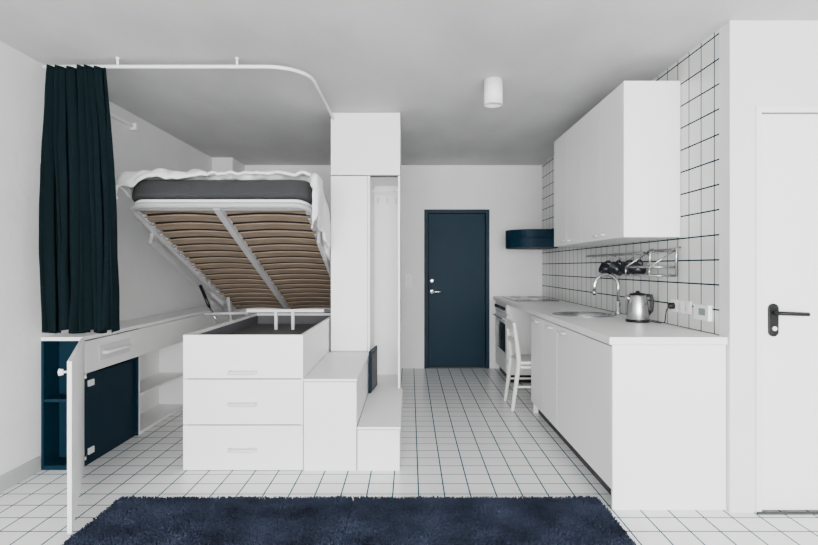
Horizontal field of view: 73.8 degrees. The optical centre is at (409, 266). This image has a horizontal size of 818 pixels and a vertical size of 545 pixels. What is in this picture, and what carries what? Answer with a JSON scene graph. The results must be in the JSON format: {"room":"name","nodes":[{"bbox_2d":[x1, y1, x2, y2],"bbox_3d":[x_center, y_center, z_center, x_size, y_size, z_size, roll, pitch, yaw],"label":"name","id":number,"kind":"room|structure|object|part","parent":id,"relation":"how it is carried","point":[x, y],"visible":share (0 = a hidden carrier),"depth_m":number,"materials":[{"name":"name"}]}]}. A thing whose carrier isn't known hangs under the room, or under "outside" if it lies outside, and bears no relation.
{"room":"studio apartment","nodes":[
{"label":"studio apartment","id":0,"kind":"room"},
{"bbox_2d":[0,41,211,475],"bbox_3d":[-2.450,-0.003,1.350,0.100,2.645,11.700,0,0,0],"label":"wall","id":1,"kind":"structure","parent":0,"point":[149,285],"depth_m":3.45,"materials":[{"name":"white paint"}]},
{"bbox_2d":[0,456,39,492],"bbox_3d":[-2.395,1.270,-0.485,0.010,0.096,8.010,0,0,0],"label":"baseboard","id":2,"kind":"structure","parent":1,"relation":"attached to","point":[20,473],"depth_m":3.33,"materials":[{"name":"white wood"}]},
{"bbox_2d":[110,112,137,129],"bbox_3d":[-2.374,-1.210,4.450,0.049,0.060,0.600,0,0,0],"label":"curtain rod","id":3,"kind":"object","parent":1,"relation":"attached to","point":[133,126],"visible":0.51,"depth_m":4.54,"materials":[{"name":"white paint"}]},
{"bbox_2d":[212,158,244,319],"bbox_3d":[-2.275,-0.003,6.850,0.250,2.645,0.500,0,0,0],"label":"pier","id":4,"kind":"object","parent":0,"point":[218,164],"visible":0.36,"depth_m":6.60,"materials":[{"name":"white paint"}]},
{"bbox_2d":[245,165,541,367],"bbox_3d":[-0.340,-0.003,7.160,4.120,2.645,0.120,0,0,0],"label":"wall","id":5,"kind":"structure","parent":0,"point":[512,194],"depth_m":7.10,"materials":[{"name":"white paint"}]},
{"bbox_2d":[424,209,489,367],"bbox_3d":[0.610,0.285,7.113,0.850,2.070,0.154,0,0,0],"label":"door","id":6,"kind":"structure","parent":5,"relation":"in","point":[456,241],"depth_m":7.11,"materials":[{"name":"teal paint"}]},
{"bbox_2d":[0,0,817,164],"bbox_3d":[0.300,-1.375,1.300,5.600,0.100,11.800,0,0,0],"label":"ceiling","id":7,"kind":"structure","parent":0,"point":[427,62],"depth_m":3.41,"materials":[{"name":"paint"}]},
{"bbox_2d":[42,57,334,119],"bbox_3d":[-1.230,-1.290,3.698,2.071,0.068,0.892,0,0,-36],"label":"rail","id":8,"kind":"object","parent":7,"relation":"hanging from","point":[117,66],"visible":1,"depth_m":3.44,"materials":[{"name":"white metal"}]},
{"bbox_2d":[39,64,119,333],"bbox_3d":[-2.077,-0.420,3.420,0.501,1.680,0.129,0,0,0],"label":"curtain","id":9,"kind":"object","parent":8,"relation":"hanging from","point":[78,247],"depth_m":3.40,"materials":[{"name":"teal fabric"}]},
{"bbox_2d":[484,77,502,107],"bbox_3d":[0.590,-1.236,3.860,0.132,0.177,0.132,0,0,0],"label":"ceiling spotlight","id":10,"kind":"object","parent":7,"relation":"attached to","point":[493,86],"depth_m":3.80,"materials":[{"name":"white metal"}]},
{"bbox_2d":[0,368,817,544],"bbox_3d":[0.300,1.370,1.300,5.600,0.100,11.800,0,0,0],"label":"floor","id":11,"kind":"structure","parent":0,"point":[460,436],"depth_m":3.43,"materials":[{"name":"tile"}]},
{"bbox_2d":[41,305,228,469],"bbox_3d":[-2.232,0.887,5.045,0.330,0.865,3.010,0,0,0],"label":"sideboard","id":12,"kind":"object","parent":11,"relation":"on","point":[133,382],"visible":0.77,"depth_m":4.01,"materials":[{"name":"white paint"}]},
{"bbox_2d":[58,338,86,534],"bbox_3d":[-1.903,0.882,3.086,0.066,0.845,0.978,0,0,-27],"label":"door","id":13,"kind":"structure","parent":12,"relation":"attached to","point":[76,375],"depth_m":2.81,"materials":[{"name":"white paint"}]},
{"bbox_2d":[130,199,330,322],"bbox_3d":[-1.380,0.136,5.125,1.354,1.252,2.447,0,0,0],"label":"bed frame","id":14,"kind":"object","parent":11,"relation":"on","point":[221,208],"visible":0.89,"depth_m":4.68,"materials":[{"name":"brown wood"}]},
{"bbox_3d":[-1.380,0.136,5.125,1.354,1.252,2.447,0,0,0],"label":"frame","id":15,"kind":"part","parent":14,"relation":"part of","materials":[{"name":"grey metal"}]},
{"bbox_2d":[132,180,330,305],"bbox_3d":[-1.376,-0.094,5.154,1.328,1.084,2.467,0,0,0],"label":"mattress","id":16,"kind":"object","parent":14,"relation":"on","point":[302,190],"visible":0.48,"depth_m":3.96,"materials":[{"name":"grey"}]},
{"bbox_2d":[116,168,330,262],"bbox_3d":[-1.376,-0.202,5.019,1.480,1.053,2.549,0,0,0],"label":"duvet","id":17,"kind":"object","parent":16,"relation":"on","point":[126,180],"visible":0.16,"depth_m":3.98,"materials":[{"name":"white fabric"}]},
{"bbox_2d":[183,309,330,469],"bbox_3d":[-1.082,0.843,4.342,0.776,0.955,1.717,0,0,0],"label":"storage chest","id":18,"kind":"object","parent":11,"relation":"on","point":[243,384],"depth_m":3.53,"materials":[{"name":"white wood"}]},
{"bbox_2d":[62,495,636,544],"bbox_3d":[-0.287,1.301,2.108,2.702,0.034,1.944,0,0,0],"label":"shag rug","id":19,"kind":"object","parent":11,"relation":"on","point":[336,520],"visible":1,"depth_m":2.76,"materials":[{"name":"blue carpet"}]},
{"bbox_2d":[303,352,402,470],"bbox_3d":[-0.377,1.022,4.092,0.628,0.595,1.128,0,0,0],"label":"steps","id":20,"kind":"structure","parent":11,"relation":"on","point":[348,427],"depth_m":3.53,"materials":[{"name":"white paint"}]},
{"bbox_2d":[369,345,376,392],"bbox_3d":[-0.310,0.862,4.628,0.020,0.344,0.340,0,0,6],"label":"panel","id":21,"kind":"object","parent":20,"relation":"on","point":[373,352],"visible":1,"depth_m":4.56,"materials":[{"name":"blue paint"}]},
{"bbox_2d":[331,113,400,387],"bbox_3d":[-0.381,0.000,4.970,0.591,2.640,0.620,0,0,0],"label":"wardrobe","id":22,"kind":"object","parent":11,"relation":"on","point":[365,147],"visible":0.79,"depth_m":4.66,"materials":[{"name":"white paint"}]},
{"bbox_2d":[493,301,531,382],"bbox_3d":[1.381,0.873,6.610,0.658,0.895,0.820,0,0,0],"label":"oven cooker","id":23,"kind":"object","parent":11,"relation":"on","point":[522,319],"visible":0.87,"depth_m":6.21,"materials":[{"name":"white paint"}]},
{"bbox_2d":[504,318,530,410],"bbox_3d":[1.154,0.915,5.190,0.458,0.813,0.424,0,0,0],"label":"dining chair","id":24,"kind":"object","parent":11,"relation":"on","point":[519,358],"visible":0.55,"depth_m":5.04,"materials":[{"name":"white paint"}]},
{"bbox_2d":[531,315,725,509],"bbox_3d":[1.391,0.872,3.955,0.652,0.897,1.990,0,0,0],"label":"base cabinet","id":25,"kind":"object","parent":11,"relation":"on","point":[648,422],"visible":0.92,"depth_m":2.96,"materials":[{"name":"white wood"}]},
{"bbox_2d":[493,296,727,344],"bbox_3d":[1.399,0.400,5.022,0.638,0.040,4.149,0,0,0],"label":"countertop","id":26,"kind":"structure","parent":25,"relation":"on","point":[615,330],"depth_m":3.42,"materials":[{"name":"white laminate"}]},
{"bbox_2d":[502,296,558,300],"bbox_3d":[1.415,0.375,6.500,0.490,0.010,0.900,0,0,0],"label":"cooktop","id":27,"kind":"object","parent":26,"relation":"in","point":[514,298],"visible":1,"depth_m":6.44,"materials":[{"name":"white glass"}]},
{"bbox_2d":[552,311,615,316],"bbox_3d":[1.390,0.399,4.360,0.490,0.050,0.490,0,0,0],"label":"sink","id":28,"kind":"object","parent":26,"relation":"in","point":[568,313],"depth_m":4.51,"materials":[{"name":"silver metal"}]},
{"bbox_2d":[592,273,621,314],"bbox_3d":[1.576,0.213,4.326,0.231,0.332,0.119,0,0,0],"label":"kitchen faucet","id":29,"kind":"object","parent":26,"relation":"on","point":[617,304],"depth_m":4.35,"materials":[{"name":"silver metal"}]},
{"bbox_2d":[624,291,653,322],"bbox_3d":[1.575,0.271,3.770,0.157,0.215,0.156,0,0,-32],"label":"electric kettle","id":30,"kind":"object","parent":25,"relation":"on","point":[638,311],"visible":1,"depth_m":3.72,"materials":[{"name":"silver metal"}]},
{"bbox_2d":[542,29,718,334],"bbox_3d":[1.770,-0.003,5.125,0.100,2.645,4.190,0,0,0],"label":"wall","id":31,"kind":"structure","parent":0,"point":[568,275],"depth_m":3.43,"materials":[{"name":"tile"}]},
{"bbox_2d":[505,229,557,249],"bbox_3d":[1.437,-0.330,6.600,0.560,0.220,0.607,0,0,0],"label":"range hood","id":32,"kind":"object","parent":31,"relation":"attached to","point":[519,239],"visible":0.94,"depth_m":6.32,"materials":[{"name":"teal paint"}]},
{"bbox_2d":[554,81,679,246],"bbox_3d":[1.523,-0.686,4.300,0.388,0.992,1.680,0,0,0],"label":"upper cabinet","id":33,"kind":"object","parent":31,"relation":"attached to","point":[617,168],"visible":1,"depth_m":3.52,"materials":[{"name":"white paint"}]},
{"bbox_2d":[586,251,648,257],"bbox_3d":[1.689,-0.100,4.515,0.058,0.036,1.270,0,0,0],"label":"utensil rail","id":34,"kind":"object","parent":31,"relation":"attached to","point":[630,253],"visible":0.92,"depth_m":4.35,"materials":[{"name":"silver metal"}]},
{"bbox_2d":[598,258,611,273],"bbox_3d":[1.654,-0.001,4.600,0.116,0.146,0.096,0,0,0],"label":"mug","id":35,"kind":"object","parent":34,"relation":"hanging from","point":[603,268],"visible":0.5,"depth_m":4.57,"materials":[{"name":"black ceramic"}]},
{"bbox_2d":[608,259,621,275],"bbox_3d":[1.654,-0.001,4.361,0.116,0.146,0.096,0,0,-22],"label":"mug","id":36,"kind":"object","parent":34,"relation":"hanging from","point":[614,267],"visible":0.7,"depth_m":4.37,"materials":[{"name":"black ceramic"}]},
{"bbox_2d":[619,257,633,274],"bbox_3d":[1.654,-0.001,4.152,0.116,0.146,0.096,0,0,8],"label":"mug","id":37,"kind":"object","parent":34,"relation":"hanging from","point":[622,268],"visible":0.46,"depth_m":4.13,"materials":[{"name":"black ceramic"}]},
{"bbox_2d":[628,258,645,276],"bbox_3d":[1.655,-0.001,3.968,0.116,0.146,0.096,0,0,-13],"label":"mug","id":38,"kind":"object","parent":34,"relation":"hanging from","point":[630,270],"visible":0.75,"depth_m":3.94,"materials":[{"name":"black ceramic"}]},
{"bbox_2d":[625,246,680,276],"bbox_3d":[1.616,-0.035,3.650,0.204,0.195,0.396,0,0,0],"label":"wire shelf","id":39,"kind":"object","parent":31,"relation":"attached to","point":[652,250],"visible":1,"depth_m":3.49,"materials":[{"name":"silver metal"}]},
{"bbox_2d":[650,299,691,322],"bbox_3d":[1.685,0.293,3.535,0.067,0.166,0.430,0,0,0],"label":"power outlet","id":40,"kind":"object","parent":31,"relation":"attached to","point":[680,306],"visible":1,"depth_m":3.44,"materials":[{"name":"white paint"}]},
{"bbox_2d":[694,304,711,320],"bbox_3d":[1.706,0.265,3.180,0.025,0.090,0.160,0,0,0],"label":"wall thermostat","id":41,"kind":"object","parent":31,"relation":"attached to","point":[701,312],"visible":1,"depth_m":3.15,"materials":[{"name":"white paint"}]},
{"bbox_2d":[719,21,817,512],"bbox_3d":[2.410,-0.003,2.980,1.380,2.645,0.100,0,0,0],"label":"wall","id":42,"kind":"structure","parent":0,"point":[762,63],"depth_m":2.93,"materials":[{"name":"white paint"}]},
{"bbox_2d":[755,106,817,512],"bbox_3d":[2.328,0.230,2.935,0.945,2.180,0.150,0,0,0],"label":"door","id":43,"kind":"structure","parent":42,"relation":"in","point":[786,137],"depth_m":2.93,"materials":[{"name":"white paint"}]},
{"bbox_2d":[757,512,817,514],"bbox_3d":[2.328,1.315,2.911,0.945,0.010,0.012,0,0,0],"label":"threshold","id":44,"kind":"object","parent":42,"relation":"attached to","point":[758,513],"depth_m":2.90,"materials":[{"name":"grey metal"}]}
]}

